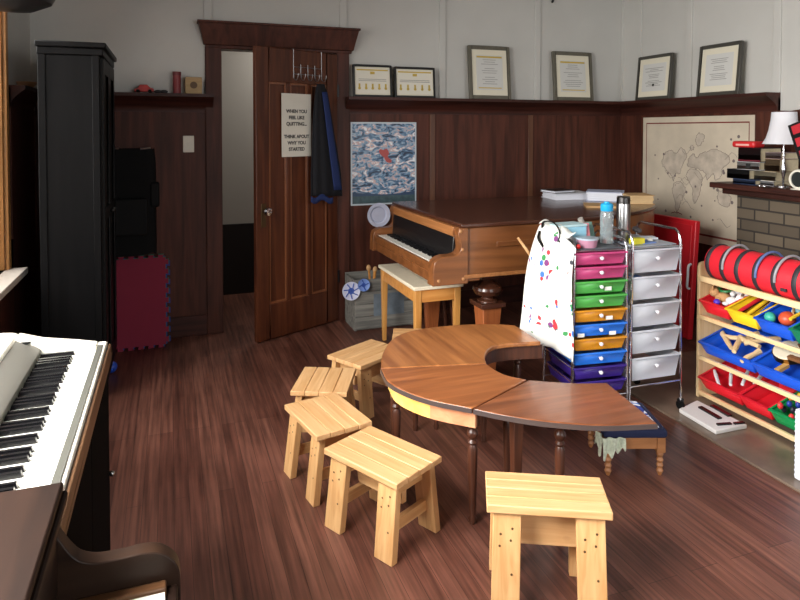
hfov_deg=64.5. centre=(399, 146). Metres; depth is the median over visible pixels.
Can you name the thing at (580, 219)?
tube
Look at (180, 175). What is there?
wall paneling
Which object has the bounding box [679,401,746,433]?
keyboard
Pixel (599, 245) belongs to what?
tray
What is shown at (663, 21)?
wall
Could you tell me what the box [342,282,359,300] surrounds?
paper plate
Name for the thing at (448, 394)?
table
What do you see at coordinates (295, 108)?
paper sign
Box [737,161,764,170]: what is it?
book
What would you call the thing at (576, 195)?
paper stack
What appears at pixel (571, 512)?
wooden stool
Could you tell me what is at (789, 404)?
piece
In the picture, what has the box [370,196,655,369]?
grand piano
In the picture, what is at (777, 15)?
trim
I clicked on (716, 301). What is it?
ball
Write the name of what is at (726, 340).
wooden peg
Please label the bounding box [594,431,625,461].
lace cloth
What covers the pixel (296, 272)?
door
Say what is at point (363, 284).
paper plate
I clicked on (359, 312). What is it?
wooden crate
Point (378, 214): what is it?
paper plate
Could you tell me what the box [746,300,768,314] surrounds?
stick
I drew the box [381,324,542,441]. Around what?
table
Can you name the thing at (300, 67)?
hook rack
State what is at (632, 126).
wall paneling
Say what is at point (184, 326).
baseboard
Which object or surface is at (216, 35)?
trim
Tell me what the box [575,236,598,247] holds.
plastic tub
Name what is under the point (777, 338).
wooden peg
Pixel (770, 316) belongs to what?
ball
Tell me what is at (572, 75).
picture frame
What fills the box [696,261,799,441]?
storage rack
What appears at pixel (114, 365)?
ball
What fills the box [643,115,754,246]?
map
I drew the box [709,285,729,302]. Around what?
plush toy
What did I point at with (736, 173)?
book
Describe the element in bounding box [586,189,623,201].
book
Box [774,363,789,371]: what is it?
wooden clapper
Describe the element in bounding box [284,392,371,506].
wooden stool
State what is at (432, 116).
trim
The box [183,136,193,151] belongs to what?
light switch
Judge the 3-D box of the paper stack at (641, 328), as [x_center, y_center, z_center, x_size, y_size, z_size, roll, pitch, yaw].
[1.246,1.002,3.358,0.210,0.050,0.245,-1,2,-20]
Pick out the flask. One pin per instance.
(623, 206)
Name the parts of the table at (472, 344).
leg, leg, leg, leg, leg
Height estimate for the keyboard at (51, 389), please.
0.130 m
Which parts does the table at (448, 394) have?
leg, leg, leg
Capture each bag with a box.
[115,147,159,256]
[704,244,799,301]
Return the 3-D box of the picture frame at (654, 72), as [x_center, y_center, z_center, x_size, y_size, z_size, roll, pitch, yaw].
[2.091,-0.570,5.215,0.056,0.370,0.391,-1,2,-20]
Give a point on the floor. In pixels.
(199, 424)
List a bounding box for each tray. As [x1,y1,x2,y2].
[575,240,622,249]
[598,234,675,247]
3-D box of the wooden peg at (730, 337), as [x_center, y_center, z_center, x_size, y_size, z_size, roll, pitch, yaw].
[1.792,1.019,3.359,0.031,0.045,0.150,-1,2,-42]
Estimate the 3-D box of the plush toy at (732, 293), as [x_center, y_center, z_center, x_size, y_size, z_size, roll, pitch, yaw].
[1.809,0.738,3.361,0.104,0.108,0.145,1,2,36]
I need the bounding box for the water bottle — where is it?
[600,201,613,243]
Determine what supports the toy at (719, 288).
in the bin at (707, 301)
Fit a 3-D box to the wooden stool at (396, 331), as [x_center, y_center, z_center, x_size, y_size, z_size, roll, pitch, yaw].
[0.138,1.216,3.619,0.360,0.280,0.264,0,2,2]
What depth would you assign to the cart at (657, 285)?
3.21 m
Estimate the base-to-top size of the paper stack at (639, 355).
0.040 m
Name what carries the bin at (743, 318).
in the storage rack at (707, 323)
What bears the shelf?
attached to the storage rack at (707, 323)
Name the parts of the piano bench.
leg, leg, seat, leg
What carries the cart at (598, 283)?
on the floor
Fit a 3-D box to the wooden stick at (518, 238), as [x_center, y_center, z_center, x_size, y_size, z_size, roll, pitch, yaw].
[0.673,0.559,3.293,0.163,0.190,0.040,-1,2,-20]
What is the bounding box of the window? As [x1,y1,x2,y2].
[0,11,27,300]
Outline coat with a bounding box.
[311,84,341,203]
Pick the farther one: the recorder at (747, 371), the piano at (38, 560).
the recorder at (747, 371)
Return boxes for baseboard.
[37,284,523,337]
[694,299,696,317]
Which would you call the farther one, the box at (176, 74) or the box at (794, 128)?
the box at (176, 74)
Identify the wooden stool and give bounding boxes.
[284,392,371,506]
[290,367,355,431]
[324,426,441,566]
[327,339,390,418]
[392,328,418,339]
[485,471,612,599]
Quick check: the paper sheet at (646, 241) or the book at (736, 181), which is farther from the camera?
the book at (736, 181)
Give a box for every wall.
[1,12,30,272]
[30,0,621,100]
[221,51,253,294]
[623,0,799,110]
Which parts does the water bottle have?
lid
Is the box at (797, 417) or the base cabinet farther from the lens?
the box at (797, 417)
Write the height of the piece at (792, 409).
0.032 m
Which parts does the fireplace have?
overmantel panel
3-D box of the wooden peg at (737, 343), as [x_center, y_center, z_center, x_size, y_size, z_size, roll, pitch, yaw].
[1.743,1.019,3.273,0.032,0.064,0.150,1,2,39]
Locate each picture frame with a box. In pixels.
[352,64,392,96]
[393,66,435,97]
[467,45,510,98]
[551,51,593,100]
[635,52,674,99]
[696,40,743,96]
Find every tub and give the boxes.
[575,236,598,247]
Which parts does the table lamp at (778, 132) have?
lamp shade, stem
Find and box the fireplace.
[621,109,799,492]
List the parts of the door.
lock plate, knob, moulding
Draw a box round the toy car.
[134,85,153,92]
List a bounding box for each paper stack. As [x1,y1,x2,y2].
[542,190,586,199]
[624,299,647,304]
[624,325,651,331]
[624,352,649,358]
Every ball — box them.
[110,361,116,372]
[713,299,719,304]
[764,312,775,321]
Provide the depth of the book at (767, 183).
3.97 m
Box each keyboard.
[0,333,111,534]
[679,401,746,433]
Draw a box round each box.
[172,71,180,92]
[185,77,201,93]
[550,221,586,237]
[629,237,644,244]
[788,121,799,162]
[794,408,799,480]
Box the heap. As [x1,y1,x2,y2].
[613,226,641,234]
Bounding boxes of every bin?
[697,361,765,404]
[698,288,746,319]
[698,322,787,372]
[724,295,777,329]
[737,378,796,419]
[750,340,799,391]
[753,304,799,341]
[768,391,798,429]
[788,322,799,343]
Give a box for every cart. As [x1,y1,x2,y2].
[543,230,628,430]
[593,221,684,408]
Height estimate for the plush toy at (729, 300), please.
0.075 m
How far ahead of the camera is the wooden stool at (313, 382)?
2.95 m
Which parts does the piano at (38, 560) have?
lid, arm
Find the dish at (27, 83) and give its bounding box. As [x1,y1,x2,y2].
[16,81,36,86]
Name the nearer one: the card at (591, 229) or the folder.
the card at (591, 229)
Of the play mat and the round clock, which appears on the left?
the play mat
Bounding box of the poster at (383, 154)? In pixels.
[351,122,415,205]
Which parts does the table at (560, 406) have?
leg, leg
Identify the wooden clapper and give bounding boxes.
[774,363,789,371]
[787,354,799,363]
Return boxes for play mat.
[116,254,170,351]
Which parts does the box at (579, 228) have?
box lid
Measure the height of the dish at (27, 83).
0.035 m
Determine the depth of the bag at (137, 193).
4.21 m
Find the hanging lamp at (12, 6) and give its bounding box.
[0,0,54,12]
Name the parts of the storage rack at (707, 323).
panel, bin rail, bin rail, bin rail, rail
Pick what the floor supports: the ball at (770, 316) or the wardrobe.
the wardrobe
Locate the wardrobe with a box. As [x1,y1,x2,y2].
[34,40,116,380]
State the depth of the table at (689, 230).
4.41 m
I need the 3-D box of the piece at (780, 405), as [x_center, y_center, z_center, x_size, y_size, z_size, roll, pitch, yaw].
[1.790,1.219,2.983,0.027,0.032,0.025,1,2,20]
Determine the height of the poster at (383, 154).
0.641 m
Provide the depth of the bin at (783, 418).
2.98 m
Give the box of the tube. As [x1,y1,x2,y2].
[578,217,584,222]
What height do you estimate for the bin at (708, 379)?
0.151 m
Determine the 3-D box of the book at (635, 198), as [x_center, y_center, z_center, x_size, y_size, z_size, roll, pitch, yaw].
[1.661,0.363,4.441,0.170,0.060,0.200,0,2,0]
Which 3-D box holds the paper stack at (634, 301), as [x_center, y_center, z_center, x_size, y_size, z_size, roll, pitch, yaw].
[1.246,0.867,3.354,0.210,0.050,0.245,-1,2,-20]
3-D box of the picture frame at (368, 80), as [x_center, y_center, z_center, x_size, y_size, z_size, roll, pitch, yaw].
[-0.211,-0.500,4.832,0.312,0.250,0.045,-1,2,-20]
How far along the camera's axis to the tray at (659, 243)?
3.23 m
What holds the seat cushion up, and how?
on the footstool
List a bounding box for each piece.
[777,402,783,408]
[786,401,792,407]
[790,407,795,413]
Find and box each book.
[540,188,573,192]
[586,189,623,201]
[622,193,654,203]
[727,168,754,179]
[733,178,760,184]
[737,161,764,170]
[738,147,780,161]
[754,170,790,181]
[760,180,790,185]
[764,159,797,171]
[765,152,797,158]
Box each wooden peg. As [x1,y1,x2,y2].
[720,331,732,349]
[723,334,753,339]
[732,335,741,353]
[739,335,760,348]
[740,348,761,362]
[743,336,781,345]
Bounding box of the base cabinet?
[67,375,114,551]
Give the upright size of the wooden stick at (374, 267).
0.420 m
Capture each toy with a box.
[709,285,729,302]
[718,287,732,292]
[722,293,743,305]
[730,291,748,296]
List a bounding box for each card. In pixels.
[585,222,594,235]
[586,223,589,235]
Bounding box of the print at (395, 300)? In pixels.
[374,292,403,315]
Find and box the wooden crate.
[345,270,412,330]
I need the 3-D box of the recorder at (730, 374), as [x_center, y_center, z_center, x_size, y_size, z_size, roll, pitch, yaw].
[1.738,1.212,3.329,0.020,0.046,0.140,1,2,27]
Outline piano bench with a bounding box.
[378,263,462,340]
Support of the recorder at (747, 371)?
in the bin at (708, 379)
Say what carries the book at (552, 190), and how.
on the paper stack at (576, 195)
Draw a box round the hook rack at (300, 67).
[293,49,326,81]
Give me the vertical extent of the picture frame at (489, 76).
0.439 m
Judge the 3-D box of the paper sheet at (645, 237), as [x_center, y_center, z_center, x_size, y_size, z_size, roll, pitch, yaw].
[1.312,0.485,3.381,0.100,0.008,0.070,0,2,-3]
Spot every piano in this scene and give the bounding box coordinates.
[0,482,180,599]
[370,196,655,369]
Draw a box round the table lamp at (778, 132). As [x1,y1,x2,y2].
[762,112,797,186]
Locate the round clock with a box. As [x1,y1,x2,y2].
[789,169,799,189]
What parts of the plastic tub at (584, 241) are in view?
lid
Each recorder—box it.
[713,369,720,384]
[729,372,732,385]
[741,370,749,385]
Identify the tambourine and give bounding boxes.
[772,341,799,364]
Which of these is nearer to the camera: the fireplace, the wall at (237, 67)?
the fireplace
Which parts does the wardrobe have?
cornice, door, door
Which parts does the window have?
casing, sill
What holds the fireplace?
on the floor
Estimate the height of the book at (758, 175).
0.060 m
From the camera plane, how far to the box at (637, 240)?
3.22 m
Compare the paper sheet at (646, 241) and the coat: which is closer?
the paper sheet at (646, 241)
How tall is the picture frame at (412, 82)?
0.243 m
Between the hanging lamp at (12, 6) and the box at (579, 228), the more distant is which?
the box at (579, 228)
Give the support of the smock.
hanging from the cart at (598, 283)
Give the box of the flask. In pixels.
[616,196,630,240]
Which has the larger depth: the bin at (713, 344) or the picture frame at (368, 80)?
the picture frame at (368, 80)
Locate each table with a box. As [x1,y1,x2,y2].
[380,364,526,524]
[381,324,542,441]
[473,380,657,474]
[654,213,699,339]
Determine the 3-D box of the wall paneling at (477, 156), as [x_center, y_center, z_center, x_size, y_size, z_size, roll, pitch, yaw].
[0.806,0.469,5.294,2.550,1.685,0.020,-1,2,-20]
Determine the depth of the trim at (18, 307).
3.76 m
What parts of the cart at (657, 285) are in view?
rail, drawer, drawer, drawer, drawer, drawer, rail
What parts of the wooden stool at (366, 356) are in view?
leg, seat, leg, rail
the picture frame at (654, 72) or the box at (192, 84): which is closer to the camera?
the box at (192, 84)
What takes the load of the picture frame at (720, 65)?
on the trim at (762, 101)
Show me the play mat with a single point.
(142, 289)
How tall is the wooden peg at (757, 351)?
0.061 m
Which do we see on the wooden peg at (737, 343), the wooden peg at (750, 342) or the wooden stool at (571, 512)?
the wooden peg at (750, 342)
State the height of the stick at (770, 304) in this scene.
0.107 m
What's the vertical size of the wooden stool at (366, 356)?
0.280 m
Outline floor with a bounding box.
[108,293,799,599]
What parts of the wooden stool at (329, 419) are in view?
leg, leg, seat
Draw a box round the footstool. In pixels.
[588,401,666,475]
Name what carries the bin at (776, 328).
in the storage rack at (707, 323)
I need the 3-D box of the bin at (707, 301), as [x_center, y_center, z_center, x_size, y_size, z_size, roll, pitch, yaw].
[1.753,0.813,3.359,0.280,0.154,0.171,-1,2,-19]
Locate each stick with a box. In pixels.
[366,265,373,315]
[370,266,376,303]
[517,237,529,254]
[737,298,761,311]
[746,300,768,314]
[759,302,775,312]
[789,312,799,320]
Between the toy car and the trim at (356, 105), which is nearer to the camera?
the toy car
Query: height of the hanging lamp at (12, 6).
0.879 m
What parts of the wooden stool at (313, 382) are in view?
leg, seat, leg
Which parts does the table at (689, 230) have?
handle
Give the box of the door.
[253,46,338,342]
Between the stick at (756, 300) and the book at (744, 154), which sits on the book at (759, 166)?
the book at (744, 154)
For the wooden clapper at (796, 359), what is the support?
in the bin at (765, 364)
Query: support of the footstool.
on the floor
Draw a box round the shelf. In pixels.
[700,277,799,309]
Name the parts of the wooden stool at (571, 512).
leg, leg, rail, seat, leg, leg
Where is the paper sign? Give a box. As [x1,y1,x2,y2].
[281,93,310,156]
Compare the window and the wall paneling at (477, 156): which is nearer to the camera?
the window
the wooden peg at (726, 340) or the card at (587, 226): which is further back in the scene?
the wooden peg at (726, 340)
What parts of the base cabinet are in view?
door, door, knob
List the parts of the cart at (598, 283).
rail, drawer, drawer, drawer, drawer, drawer, drawer, drawer, drawer, drawer, drawer, rail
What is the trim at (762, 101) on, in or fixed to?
attached to the wall at (663, 21)
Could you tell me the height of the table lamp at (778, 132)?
0.460 m
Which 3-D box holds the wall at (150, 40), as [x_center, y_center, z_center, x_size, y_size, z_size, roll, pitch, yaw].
[-0.219,-0.056,4.983,4.980,2.750,0.120,-1,2,-20]
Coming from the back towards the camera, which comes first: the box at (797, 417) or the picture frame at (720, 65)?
the picture frame at (720, 65)
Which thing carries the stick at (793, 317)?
in the bin at (776, 328)
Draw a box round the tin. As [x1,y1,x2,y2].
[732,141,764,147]
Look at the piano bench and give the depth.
3.86 m
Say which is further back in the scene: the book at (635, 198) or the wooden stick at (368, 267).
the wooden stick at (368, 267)
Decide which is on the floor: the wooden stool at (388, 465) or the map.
the wooden stool at (388, 465)
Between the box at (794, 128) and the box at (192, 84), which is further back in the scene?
the box at (192, 84)
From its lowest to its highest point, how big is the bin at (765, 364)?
0.151 m
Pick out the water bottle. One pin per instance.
(606, 214)
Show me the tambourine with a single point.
(780, 354)
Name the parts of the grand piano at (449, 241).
music desk rail, leg, rim moulding, music lid moulding, lid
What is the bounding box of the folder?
[583,202,615,207]
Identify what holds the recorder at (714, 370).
in the bin at (708, 379)
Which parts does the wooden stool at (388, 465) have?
leg, leg, rail, seat, leg, leg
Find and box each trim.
[0,88,36,335]
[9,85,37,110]
[34,92,213,111]
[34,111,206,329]
[197,19,360,333]
[203,0,781,100]
[346,96,620,115]
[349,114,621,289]
[429,114,532,199]
[620,92,780,115]
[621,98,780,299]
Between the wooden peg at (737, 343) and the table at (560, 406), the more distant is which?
the wooden peg at (737, 343)
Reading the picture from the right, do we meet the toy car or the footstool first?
the footstool
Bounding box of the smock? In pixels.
[520,219,575,361]
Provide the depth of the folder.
4.17 m
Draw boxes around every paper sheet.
[634,236,657,238]
[643,240,655,243]
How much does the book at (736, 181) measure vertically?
0.033 m
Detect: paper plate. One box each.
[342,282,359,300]
[358,279,369,290]
[367,203,389,226]
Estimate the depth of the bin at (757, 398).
3.18 m
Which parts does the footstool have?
leg, leg, patterned panel, leg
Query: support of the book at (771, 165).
on the book at (758, 175)
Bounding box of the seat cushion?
[601,402,666,437]
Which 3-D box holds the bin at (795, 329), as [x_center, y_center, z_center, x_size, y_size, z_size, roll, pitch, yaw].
[1.933,0.826,2.863,0.280,0.154,0.175,-1,2,-19]
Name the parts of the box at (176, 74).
lid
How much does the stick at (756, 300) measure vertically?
0.108 m
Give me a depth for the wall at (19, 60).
3.80 m

